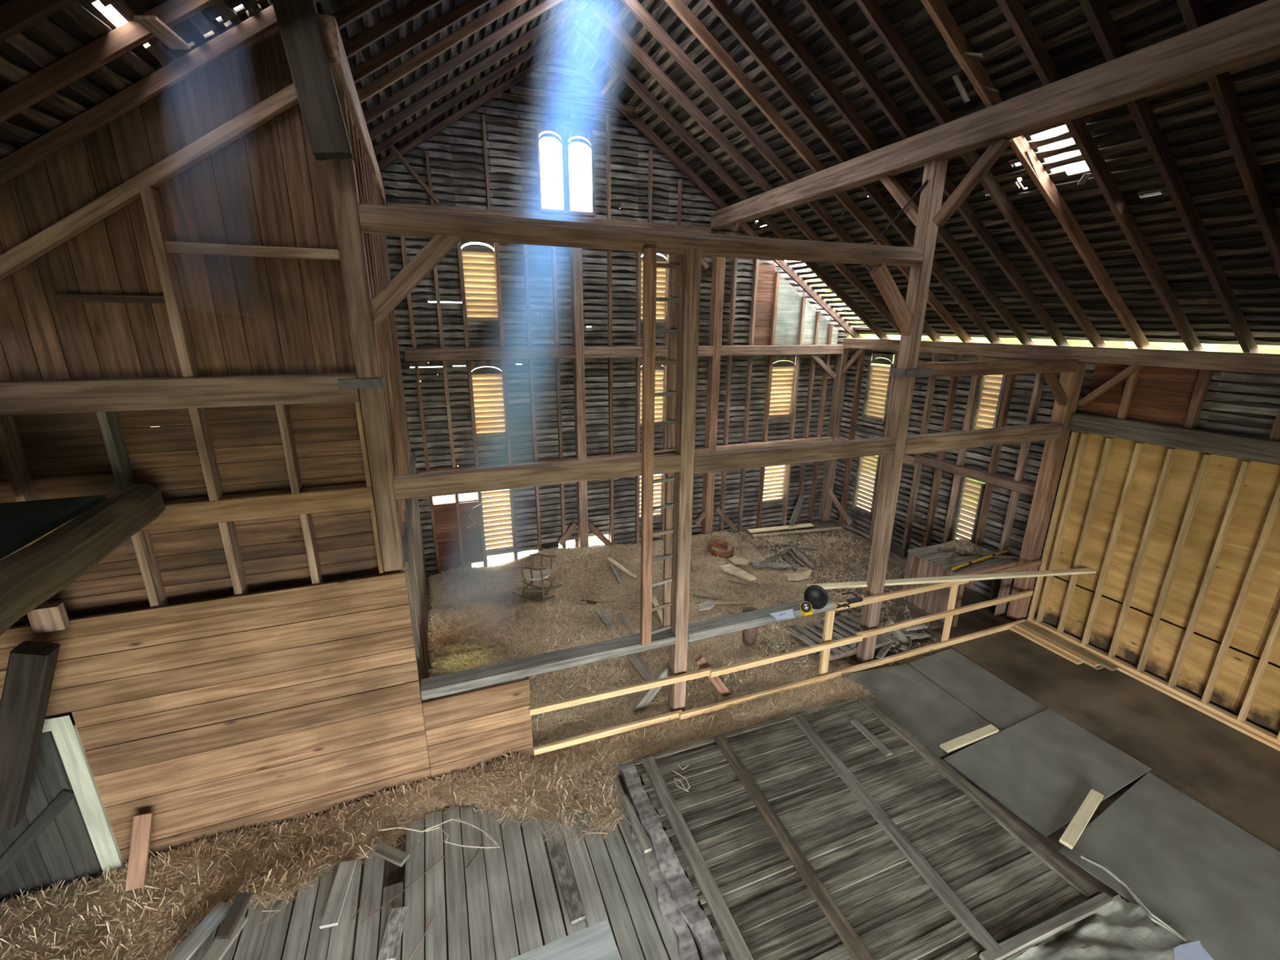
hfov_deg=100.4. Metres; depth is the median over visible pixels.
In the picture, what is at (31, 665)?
wooden beam
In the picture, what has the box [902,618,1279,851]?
floor panel
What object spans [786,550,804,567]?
log
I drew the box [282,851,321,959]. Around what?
plank
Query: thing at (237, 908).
board
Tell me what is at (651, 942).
plank
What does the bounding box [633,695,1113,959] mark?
wooden panel
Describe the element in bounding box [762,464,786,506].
window
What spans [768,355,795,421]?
window
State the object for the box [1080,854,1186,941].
cord
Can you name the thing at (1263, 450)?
header beam
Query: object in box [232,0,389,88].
rafter
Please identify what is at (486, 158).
wall
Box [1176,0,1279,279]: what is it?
rafter
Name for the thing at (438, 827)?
vine
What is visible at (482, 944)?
plank
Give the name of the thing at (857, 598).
clamp
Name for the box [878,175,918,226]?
brace
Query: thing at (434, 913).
twig
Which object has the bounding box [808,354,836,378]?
brace
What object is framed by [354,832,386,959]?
plank
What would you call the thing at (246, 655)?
wall partition
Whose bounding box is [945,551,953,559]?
board
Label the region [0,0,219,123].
rafter
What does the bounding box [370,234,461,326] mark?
brace
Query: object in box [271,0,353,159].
timber post
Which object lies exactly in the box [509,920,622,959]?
board
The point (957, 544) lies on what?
debris heap
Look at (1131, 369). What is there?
brace
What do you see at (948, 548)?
board
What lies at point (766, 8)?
rafter
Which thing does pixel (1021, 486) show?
girt
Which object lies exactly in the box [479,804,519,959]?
plank
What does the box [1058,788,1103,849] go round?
lumber offcut
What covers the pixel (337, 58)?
purlin
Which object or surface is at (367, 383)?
strap
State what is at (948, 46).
broken lath
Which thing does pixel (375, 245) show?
wall
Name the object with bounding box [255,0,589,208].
rafter
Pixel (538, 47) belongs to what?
rafter
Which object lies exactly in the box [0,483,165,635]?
beam
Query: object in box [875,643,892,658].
board
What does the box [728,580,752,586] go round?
stick
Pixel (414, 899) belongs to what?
plank
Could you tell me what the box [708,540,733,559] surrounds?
basket
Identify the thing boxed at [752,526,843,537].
board
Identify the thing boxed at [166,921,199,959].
plank
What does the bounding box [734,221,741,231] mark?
brace
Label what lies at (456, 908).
plank
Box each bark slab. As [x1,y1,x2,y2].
[718,564,756,581]
[728,556,751,566]
[749,560,769,568]
[765,563,795,568]
[784,569,812,580]
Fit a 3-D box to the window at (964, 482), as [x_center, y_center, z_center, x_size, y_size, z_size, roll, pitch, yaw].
[6.066,0.687,9.885,0.100,1.408,0.460,-6,17,-20]
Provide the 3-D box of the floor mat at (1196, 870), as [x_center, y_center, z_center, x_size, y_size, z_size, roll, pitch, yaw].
[5.033,3.538,4.692,1.922,0.014,1.852,-6,17,-20]
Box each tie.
[501,93,626,117]
[510,87,635,111]
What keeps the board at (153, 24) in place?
hanging from the ceiling
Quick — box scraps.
[0,518,1145,959]
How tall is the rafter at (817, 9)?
4.630 m
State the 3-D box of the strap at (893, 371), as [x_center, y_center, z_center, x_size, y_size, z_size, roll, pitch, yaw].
[3.390,-1.348,6.662,0.470,0.090,0.230,-6,17,-20]
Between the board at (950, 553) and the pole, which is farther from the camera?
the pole
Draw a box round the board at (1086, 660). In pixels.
[1015,623,1099,666]
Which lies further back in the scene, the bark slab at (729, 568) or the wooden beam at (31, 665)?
the bark slab at (729, 568)
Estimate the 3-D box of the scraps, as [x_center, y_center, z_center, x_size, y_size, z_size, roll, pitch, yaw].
[1.197,3.465,5.028,13.080,0.060,14.090,-6,17,-20]
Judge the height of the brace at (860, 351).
0.701 m
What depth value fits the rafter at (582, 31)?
8.91 m
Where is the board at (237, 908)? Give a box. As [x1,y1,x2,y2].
[215,892,252,939]
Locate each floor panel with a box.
[841,663,999,757]
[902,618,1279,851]
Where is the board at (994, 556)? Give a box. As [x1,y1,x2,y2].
[992,555,1018,558]
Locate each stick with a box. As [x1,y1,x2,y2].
[581,599,596,604]
[581,600,640,603]
[607,557,636,578]
[610,563,622,584]
[693,594,717,599]
[695,601,746,604]
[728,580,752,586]
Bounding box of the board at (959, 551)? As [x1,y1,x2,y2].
[956,549,966,554]
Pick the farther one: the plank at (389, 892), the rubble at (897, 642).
the rubble at (897, 642)
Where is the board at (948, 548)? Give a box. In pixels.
[937,547,955,551]
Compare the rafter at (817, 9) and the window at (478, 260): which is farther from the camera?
the window at (478, 260)
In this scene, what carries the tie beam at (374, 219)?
on the timber post at (690, 270)
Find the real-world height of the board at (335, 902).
0.030 m
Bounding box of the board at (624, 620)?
[617,612,636,635]
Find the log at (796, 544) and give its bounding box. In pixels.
[759,542,799,564]
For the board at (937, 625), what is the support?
on the scraps
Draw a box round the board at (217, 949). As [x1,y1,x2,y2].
[200,916,248,959]
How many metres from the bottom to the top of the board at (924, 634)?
0.020 m
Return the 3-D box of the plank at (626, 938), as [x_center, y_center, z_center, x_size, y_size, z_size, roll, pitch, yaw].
[-0.180,3.567,4.396,0.159,0.041,3.104,-6,17,-20]
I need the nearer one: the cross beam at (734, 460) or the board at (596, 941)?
the board at (596, 941)
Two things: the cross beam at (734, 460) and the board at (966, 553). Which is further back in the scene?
the board at (966, 553)
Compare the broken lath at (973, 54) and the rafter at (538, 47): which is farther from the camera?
the rafter at (538, 47)
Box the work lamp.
[800,601,813,615]
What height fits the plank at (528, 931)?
0.040 m
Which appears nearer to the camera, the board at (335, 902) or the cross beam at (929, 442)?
the board at (335, 902)
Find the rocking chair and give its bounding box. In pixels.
[511,553,562,600]
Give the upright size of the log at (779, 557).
0.084 m
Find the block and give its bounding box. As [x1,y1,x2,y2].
[26,601,70,633]
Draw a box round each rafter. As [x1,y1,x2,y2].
[0,0,78,43]
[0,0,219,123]
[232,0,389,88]
[238,0,444,107]
[244,0,493,149]
[248,0,527,172]
[252,0,564,191]
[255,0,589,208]
[258,21,576,227]
[262,46,564,241]
[563,47,862,338]
[576,22,890,339]
[588,0,901,335]
[620,0,943,341]
[664,0,974,342]
[705,0,1003,343]
[749,0,1035,345]
[800,0,1070,346]
[854,0,1107,347]
[920,0,1152,349]
[995,0,1204,351]
[1078,0,1260,353]
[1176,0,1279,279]
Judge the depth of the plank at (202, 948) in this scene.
4.12 m
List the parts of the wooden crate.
corner post, rail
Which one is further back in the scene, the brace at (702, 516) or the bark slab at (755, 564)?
the brace at (702, 516)
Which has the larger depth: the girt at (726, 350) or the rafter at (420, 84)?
the girt at (726, 350)
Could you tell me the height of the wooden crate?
0.960 m
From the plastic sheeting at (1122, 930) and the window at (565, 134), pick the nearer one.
the plastic sheeting at (1122, 930)
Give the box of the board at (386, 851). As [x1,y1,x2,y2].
[374,842,409,866]
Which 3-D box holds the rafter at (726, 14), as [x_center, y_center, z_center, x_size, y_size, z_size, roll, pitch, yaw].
[3.116,-4.139,7.419,6.793,4.630,0.066,-6,17,-20]
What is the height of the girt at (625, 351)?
0.200 m
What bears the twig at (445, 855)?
on the plank at (436, 934)
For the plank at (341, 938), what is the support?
on the scraps
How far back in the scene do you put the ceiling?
5.91 m
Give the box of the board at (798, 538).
[756,537,804,547]
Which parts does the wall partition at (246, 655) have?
rail, sloping rail, rail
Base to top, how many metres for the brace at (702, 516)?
0.377 m
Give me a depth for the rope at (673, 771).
5.45 m
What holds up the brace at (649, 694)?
on the scraps
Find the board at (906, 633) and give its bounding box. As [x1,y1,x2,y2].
[889,631,923,638]
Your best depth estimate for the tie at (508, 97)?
8.83 m
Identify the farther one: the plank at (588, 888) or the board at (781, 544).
the board at (781, 544)
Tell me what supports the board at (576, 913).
on the plank at (554, 849)
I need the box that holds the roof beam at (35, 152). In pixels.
[0,0,320,185]
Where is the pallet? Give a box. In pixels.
[785,613,897,661]
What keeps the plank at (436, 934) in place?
on the scraps
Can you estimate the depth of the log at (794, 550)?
10.96 m
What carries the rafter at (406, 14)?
attached to the ceiling
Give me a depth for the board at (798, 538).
11.80 m
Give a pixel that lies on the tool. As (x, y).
(844, 605)
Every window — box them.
[461,240,498,324]
[470,360,506,440]
[480,489,513,555]
[535,124,595,216]
[639,474,662,522]
[640,252,666,325]
[640,356,665,430]
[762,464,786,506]
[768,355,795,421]
[851,455,880,518]
[862,351,893,424]
[949,477,985,543]
[969,374,1007,448]
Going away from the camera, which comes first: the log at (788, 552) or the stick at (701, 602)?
the stick at (701, 602)
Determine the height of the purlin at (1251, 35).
0.290 m
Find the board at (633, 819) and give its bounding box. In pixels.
[620,794,651,853]
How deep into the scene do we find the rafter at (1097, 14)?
5.03 m
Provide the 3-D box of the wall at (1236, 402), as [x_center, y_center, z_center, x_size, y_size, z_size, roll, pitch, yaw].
[7.240,0.843,6.676,0.178,4.370,14.050,-6,17,-20]
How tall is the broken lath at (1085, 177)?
0.069 m
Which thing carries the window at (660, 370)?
in the wall at (486, 158)
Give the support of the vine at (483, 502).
attached to the wall at (486, 158)
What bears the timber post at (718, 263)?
on the scraps
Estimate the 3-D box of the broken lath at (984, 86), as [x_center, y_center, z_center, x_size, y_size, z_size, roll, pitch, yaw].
[3.417,-3.807,5.198,0.060,0.087,0.143,-14,22,-41]
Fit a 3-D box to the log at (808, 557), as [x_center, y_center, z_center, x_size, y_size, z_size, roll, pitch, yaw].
[3.488,1.602,11.074,0.077,0.072,0.648,-4,17,-15]
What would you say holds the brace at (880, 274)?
attached to the timber post at (935, 171)
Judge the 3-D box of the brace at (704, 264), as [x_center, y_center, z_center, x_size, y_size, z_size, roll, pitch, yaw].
[1.218,-4.265,10.395,0.284,0.290,0.060,-6,17,-20]
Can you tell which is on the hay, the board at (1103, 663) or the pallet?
the pallet
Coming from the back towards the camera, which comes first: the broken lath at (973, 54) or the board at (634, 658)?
the board at (634, 658)
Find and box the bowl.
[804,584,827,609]
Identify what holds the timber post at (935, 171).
on the scraps
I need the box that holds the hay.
[0,523,933,959]
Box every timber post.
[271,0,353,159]
[326,158,404,571]
[569,247,588,547]
[667,248,702,711]
[701,231,726,534]
[818,347,848,521]
[856,159,947,662]
[1006,362,1086,621]
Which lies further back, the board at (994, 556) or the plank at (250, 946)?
the board at (994, 556)
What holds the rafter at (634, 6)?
attached to the ceiling
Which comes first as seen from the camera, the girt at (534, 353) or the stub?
the stub
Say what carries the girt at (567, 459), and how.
attached to the wall at (486, 158)
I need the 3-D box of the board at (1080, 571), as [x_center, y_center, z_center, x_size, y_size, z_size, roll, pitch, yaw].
[4.523,1.420,7.680,4.415,0.075,0.110,-1,16,-6]
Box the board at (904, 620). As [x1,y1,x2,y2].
[899,617,909,631]
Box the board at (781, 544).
[777,542,816,549]
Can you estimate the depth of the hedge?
13.44 m
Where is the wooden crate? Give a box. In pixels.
[901,542,1018,627]
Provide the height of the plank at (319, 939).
0.038 m
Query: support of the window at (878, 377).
in the wall at (1236, 402)
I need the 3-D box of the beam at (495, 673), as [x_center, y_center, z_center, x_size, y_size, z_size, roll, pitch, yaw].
[0.169,1.895,6.326,5.130,0.120,0.215,-6,17,-20]
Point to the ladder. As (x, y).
(650, 299)
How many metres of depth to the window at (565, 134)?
9.19 m
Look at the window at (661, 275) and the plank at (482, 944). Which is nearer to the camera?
the plank at (482, 944)
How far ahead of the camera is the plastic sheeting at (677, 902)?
4.56 m
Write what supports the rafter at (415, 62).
attached to the ceiling
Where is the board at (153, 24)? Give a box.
[133,15,191,48]
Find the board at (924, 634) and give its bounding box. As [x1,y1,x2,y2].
[907,632,930,639]
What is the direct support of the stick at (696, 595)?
on the hay
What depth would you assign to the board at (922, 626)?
8.40 m
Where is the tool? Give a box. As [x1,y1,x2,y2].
[836,603,849,608]
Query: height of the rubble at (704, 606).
0.059 m
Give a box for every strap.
[337,376,386,389]
[889,368,933,377]
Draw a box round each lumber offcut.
[939,724,999,752]
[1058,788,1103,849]
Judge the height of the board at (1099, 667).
0.030 m
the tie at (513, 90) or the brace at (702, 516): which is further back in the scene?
the brace at (702, 516)
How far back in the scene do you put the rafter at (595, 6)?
8.26 m
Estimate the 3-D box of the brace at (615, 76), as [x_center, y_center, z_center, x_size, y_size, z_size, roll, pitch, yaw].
[-0.454,-6.242,8.373,0.354,0.394,0.030,-6,17,-20]
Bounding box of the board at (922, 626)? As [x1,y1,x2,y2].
[905,624,927,631]
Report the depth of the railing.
7.14 m
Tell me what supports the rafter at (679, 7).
attached to the ceiling
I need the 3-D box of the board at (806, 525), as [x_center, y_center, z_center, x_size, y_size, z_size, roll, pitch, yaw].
[3.357,1.141,12.695,1.685,0.025,0.170,-4,17,-15]
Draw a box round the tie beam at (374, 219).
[358,203,924,266]
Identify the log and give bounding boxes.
[759,542,799,564]
[777,555,791,569]
[781,554,797,570]
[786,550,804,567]
[791,546,815,570]
[799,549,817,564]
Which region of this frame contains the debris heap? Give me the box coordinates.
[943,539,982,555]
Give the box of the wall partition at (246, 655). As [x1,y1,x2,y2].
[0,25,533,866]
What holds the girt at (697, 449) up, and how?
attached to the wall at (486, 158)
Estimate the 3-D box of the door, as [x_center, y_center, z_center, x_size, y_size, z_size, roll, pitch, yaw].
[-5.028,2.703,4.327,1.030,1.670,0.095,-6,17,-20]
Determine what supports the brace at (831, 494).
attached to the timber post at (838, 386)
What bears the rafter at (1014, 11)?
attached to the ceiling
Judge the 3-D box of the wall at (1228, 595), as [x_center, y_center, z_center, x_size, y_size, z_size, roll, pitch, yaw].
[7.290,1.451,6.218,0.175,3.220,4.866,-6,17,-20]
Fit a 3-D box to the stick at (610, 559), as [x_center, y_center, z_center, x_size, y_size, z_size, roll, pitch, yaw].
[-0.356,1.709,10.398,0.070,0.136,0.823,-13,21,-39]
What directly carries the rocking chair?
on the hay
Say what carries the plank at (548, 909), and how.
on the scraps
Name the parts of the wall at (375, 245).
ledge rail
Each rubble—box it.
[697,600,715,611]
[758,625,937,666]
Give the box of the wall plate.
[843,337,1279,373]
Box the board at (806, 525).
[746,523,814,533]
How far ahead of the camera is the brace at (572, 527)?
10.87 m
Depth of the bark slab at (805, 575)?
10.14 m
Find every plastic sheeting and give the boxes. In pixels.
[617,759,726,959]
[1010,894,1195,959]
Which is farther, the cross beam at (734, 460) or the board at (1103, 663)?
the board at (1103, 663)
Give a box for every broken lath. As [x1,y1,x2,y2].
[946,44,967,70]
[951,73,970,102]
[963,51,985,57]
[982,84,999,93]
[1025,150,1039,180]
[1077,173,1091,185]
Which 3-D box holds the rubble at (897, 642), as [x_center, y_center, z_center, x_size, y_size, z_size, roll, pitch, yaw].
[3.183,2.471,8.137,2.776,0.028,0.760,-3,17,-12]
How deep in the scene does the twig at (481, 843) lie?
4.79 m
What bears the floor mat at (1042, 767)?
on the scraps
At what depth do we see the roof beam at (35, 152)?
3.51 m
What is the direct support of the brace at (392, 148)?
attached to the ceiling
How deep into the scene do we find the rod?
6.34 m
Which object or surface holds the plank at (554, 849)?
on the scraps
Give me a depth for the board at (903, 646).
7.91 m
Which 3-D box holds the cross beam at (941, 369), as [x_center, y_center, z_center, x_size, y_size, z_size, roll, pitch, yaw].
[4.811,-1.512,7.177,3.050,0.175,0.150,-6,17,-20]
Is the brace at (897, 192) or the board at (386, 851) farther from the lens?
the brace at (897, 192)
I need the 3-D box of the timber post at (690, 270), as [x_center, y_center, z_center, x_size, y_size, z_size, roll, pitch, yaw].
[0.479,0.326,5.979,0.165,5.380,0.170,-6,17,-20]
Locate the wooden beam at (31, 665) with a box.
[0,640,60,831]
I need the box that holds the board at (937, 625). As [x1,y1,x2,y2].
[928,624,941,629]
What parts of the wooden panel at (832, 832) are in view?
edge frame, edge frame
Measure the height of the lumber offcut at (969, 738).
0.035 m
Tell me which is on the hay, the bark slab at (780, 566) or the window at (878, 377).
the bark slab at (780, 566)
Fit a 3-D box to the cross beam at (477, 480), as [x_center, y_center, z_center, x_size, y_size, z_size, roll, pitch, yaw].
[-0.898,-0.062,5.295,2.805,0.190,0.150,-6,17,-20]
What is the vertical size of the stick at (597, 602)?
0.038 m
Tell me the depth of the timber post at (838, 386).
12.62 m
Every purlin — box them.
[316,13,386,204]
[711,0,1279,229]
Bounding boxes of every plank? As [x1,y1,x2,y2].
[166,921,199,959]
[188,909,219,959]
[217,888,252,959]
[233,866,276,959]
[259,858,299,959]
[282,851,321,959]
[305,838,344,959]
[326,834,364,959]
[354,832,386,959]
[377,881,403,959]
[401,818,424,959]
[425,810,447,959]
[443,805,470,959]
[460,804,495,959]
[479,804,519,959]
[497,807,542,955]
[519,810,566,944]
[540,812,586,935]
[557,801,616,944]
[573,768,644,959]
[589,766,669,959]
[604,771,680,959]
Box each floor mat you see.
[908,648,1046,730]
[942,708,1151,837]
[1058,772,1279,959]
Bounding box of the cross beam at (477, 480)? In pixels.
[393,452,680,500]
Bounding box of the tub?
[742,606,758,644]
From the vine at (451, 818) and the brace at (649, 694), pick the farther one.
the brace at (649, 694)
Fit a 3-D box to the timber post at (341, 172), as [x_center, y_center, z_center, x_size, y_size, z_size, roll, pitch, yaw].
[-2.284,-0.810,4.524,0.175,3.380,0.170,-6,17,-20]
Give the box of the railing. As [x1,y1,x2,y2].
[528,559,1042,755]
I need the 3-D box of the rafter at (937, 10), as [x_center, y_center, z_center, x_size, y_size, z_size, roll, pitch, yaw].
[3.879,-3.582,5.533,6.793,4.630,0.072,-6,17,-20]
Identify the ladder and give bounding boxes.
[640,247,679,646]
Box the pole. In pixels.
[735,591,804,594]
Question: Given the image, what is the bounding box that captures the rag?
[1173,940,1213,959]
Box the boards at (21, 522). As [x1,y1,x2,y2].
[0,494,106,559]
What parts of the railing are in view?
rail, rail, rail, rail, rail, rail, rail, rail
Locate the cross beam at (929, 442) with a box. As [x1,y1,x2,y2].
[903,422,1063,454]
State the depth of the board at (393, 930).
4.19 m
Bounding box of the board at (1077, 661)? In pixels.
[1008,626,1083,664]
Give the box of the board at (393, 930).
[377,906,407,959]
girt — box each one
[387,201,711,233]
[404,346,575,360]
[417,457,577,473]
[584,346,713,358]
[586,446,708,459]
[715,435,832,451]
[720,344,843,355]
[834,436,915,465]
[914,454,1035,496]
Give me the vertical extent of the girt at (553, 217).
0.180 m
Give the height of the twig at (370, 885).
0.012 m
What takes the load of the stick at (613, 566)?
on the hay
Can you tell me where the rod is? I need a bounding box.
[873,179,928,244]
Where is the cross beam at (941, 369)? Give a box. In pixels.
[915,358,1078,377]
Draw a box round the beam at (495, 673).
[421,598,835,700]
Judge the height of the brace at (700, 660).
0.799 m
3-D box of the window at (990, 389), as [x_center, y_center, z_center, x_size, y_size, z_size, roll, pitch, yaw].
[6.080,-1.257,9.316,0.100,1.340,0.460,-6,17,-20]
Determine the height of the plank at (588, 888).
0.034 m
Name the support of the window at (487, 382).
in the wall at (486, 158)
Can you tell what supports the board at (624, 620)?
on the hay
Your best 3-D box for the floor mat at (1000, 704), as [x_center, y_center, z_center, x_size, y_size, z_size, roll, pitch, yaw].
[4.538,2.787,7.259,0.954,0.010,1.457,-6,17,-20]
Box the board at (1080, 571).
[805,568,1096,589]
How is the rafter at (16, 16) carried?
attached to the ceiling
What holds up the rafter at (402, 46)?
attached to the ceiling
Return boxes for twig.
[352,884,370,919]
[361,854,445,923]
[408,912,435,958]
[465,843,481,868]
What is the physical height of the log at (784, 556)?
0.084 m
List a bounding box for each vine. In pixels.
[378,816,499,846]
[425,826,448,842]
[446,817,500,848]
[466,502,484,528]
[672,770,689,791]
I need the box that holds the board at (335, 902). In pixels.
[319,859,356,928]
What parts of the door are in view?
frame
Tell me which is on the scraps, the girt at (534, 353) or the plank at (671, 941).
the plank at (671, 941)
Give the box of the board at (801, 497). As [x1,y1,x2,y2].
[789,493,804,525]
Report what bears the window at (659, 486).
in the wall at (486, 158)
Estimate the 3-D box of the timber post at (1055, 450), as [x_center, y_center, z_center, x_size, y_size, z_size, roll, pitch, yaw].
[6.312,0.299,8.349,0.220,4.180,0.200,-6,17,-20]
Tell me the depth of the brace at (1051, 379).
7.69 m
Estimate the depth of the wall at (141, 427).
5.68 m
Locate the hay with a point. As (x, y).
(478, 620)
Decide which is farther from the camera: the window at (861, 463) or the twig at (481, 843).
the window at (861, 463)
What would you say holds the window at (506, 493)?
in the wall at (486, 158)
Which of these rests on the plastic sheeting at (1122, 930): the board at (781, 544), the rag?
the rag
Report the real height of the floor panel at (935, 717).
0.012 m
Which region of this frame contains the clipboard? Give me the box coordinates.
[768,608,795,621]
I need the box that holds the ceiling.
[0,0,1279,345]
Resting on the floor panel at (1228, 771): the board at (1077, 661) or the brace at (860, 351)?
the board at (1077, 661)
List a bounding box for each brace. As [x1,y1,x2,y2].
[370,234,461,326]
[388,144,439,204]
[557,521,577,545]
[587,520,614,546]
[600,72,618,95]
[631,660,669,712]
[693,510,705,524]
[694,654,732,696]
[701,256,709,269]
[715,507,735,529]
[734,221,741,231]
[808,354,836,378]
[828,488,852,524]
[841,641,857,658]
[842,348,865,374]
[869,262,912,336]
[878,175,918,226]
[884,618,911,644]
[931,137,1012,226]
[1041,372,1067,405]
[1077,364,1143,406]
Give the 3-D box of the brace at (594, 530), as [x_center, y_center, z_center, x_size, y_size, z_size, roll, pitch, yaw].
[-0.837,1.161,11.169,0.675,0.759,0.060,-6,17,-20]
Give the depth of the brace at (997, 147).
5.53 m
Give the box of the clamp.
[841,591,862,604]
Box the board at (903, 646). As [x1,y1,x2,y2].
[900,644,907,650]
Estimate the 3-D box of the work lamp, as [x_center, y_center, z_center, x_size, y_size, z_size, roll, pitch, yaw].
[2.119,1.632,6.812,0.142,0.158,0.141,-6,17,-20]
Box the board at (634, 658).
[595,608,655,681]
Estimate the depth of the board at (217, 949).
4.02 m
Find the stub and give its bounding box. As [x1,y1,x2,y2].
[124,812,153,891]
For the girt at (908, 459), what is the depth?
10.83 m
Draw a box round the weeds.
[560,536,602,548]
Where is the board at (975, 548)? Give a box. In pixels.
[973,546,982,555]
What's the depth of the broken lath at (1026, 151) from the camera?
5.67 m
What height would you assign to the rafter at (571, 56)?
4.630 m
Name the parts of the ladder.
rail, rail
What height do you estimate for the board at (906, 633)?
0.020 m
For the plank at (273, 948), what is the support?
on the scraps
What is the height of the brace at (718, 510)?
0.576 m
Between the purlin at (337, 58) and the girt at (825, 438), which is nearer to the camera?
the purlin at (337, 58)
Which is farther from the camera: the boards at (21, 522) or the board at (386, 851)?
the board at (386, 851)
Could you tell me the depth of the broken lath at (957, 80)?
5.35 m
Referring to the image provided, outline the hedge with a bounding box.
[734,274,1279,508]
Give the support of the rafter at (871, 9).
attached to the ceiling
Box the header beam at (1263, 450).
[1067,412,1279,465]
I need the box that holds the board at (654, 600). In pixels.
[651,595,662,622]
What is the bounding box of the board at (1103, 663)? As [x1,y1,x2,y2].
[1020,621,1118,671]
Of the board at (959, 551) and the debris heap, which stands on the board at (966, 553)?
the board at (959, 551)
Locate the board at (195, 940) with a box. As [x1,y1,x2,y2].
[168,900,231,959]
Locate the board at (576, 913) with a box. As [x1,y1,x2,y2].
[551,852,586,924]
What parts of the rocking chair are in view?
leg, arm, seat, leg, arm, leg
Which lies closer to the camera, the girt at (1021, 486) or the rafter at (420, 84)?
the rafter at (420, 84)
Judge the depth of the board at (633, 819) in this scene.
5.06 m
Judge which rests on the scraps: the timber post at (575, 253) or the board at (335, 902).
the timber post at (575, 253)
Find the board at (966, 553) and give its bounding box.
[955,551,973,554]
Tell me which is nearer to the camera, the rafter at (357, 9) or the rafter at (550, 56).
the rafter at (357, 9)
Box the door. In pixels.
[0,712,124,902]
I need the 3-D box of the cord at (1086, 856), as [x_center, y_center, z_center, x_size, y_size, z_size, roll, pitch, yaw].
[4.159,3.530,4.524,0.139,0.060,0.722,-4,17,-16]
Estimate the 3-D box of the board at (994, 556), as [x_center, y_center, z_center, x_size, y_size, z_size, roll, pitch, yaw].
[6.116,1.286,8.925,0.372,0.024,0.061,3,17,10]
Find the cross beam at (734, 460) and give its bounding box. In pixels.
[693,436,896,474]
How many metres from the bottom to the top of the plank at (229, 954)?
0.041 m
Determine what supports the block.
attached to the wall partition at (246, 655)
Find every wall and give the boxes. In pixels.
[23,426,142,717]
[174,52,848,577]
[337,90,430,764]
[830,347,1279,735]
[1026,431,1279,751]
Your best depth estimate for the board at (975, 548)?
9.11 m
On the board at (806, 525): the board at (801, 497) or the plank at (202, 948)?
the board at (801, 497)
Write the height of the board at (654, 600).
0.103 m
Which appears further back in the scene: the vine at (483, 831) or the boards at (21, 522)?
the vine at (483, 831)
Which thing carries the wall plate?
on the wall at (1236, 402)
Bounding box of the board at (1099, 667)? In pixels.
[1083,662,1103,670]
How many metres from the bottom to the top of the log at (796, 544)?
0.050 m

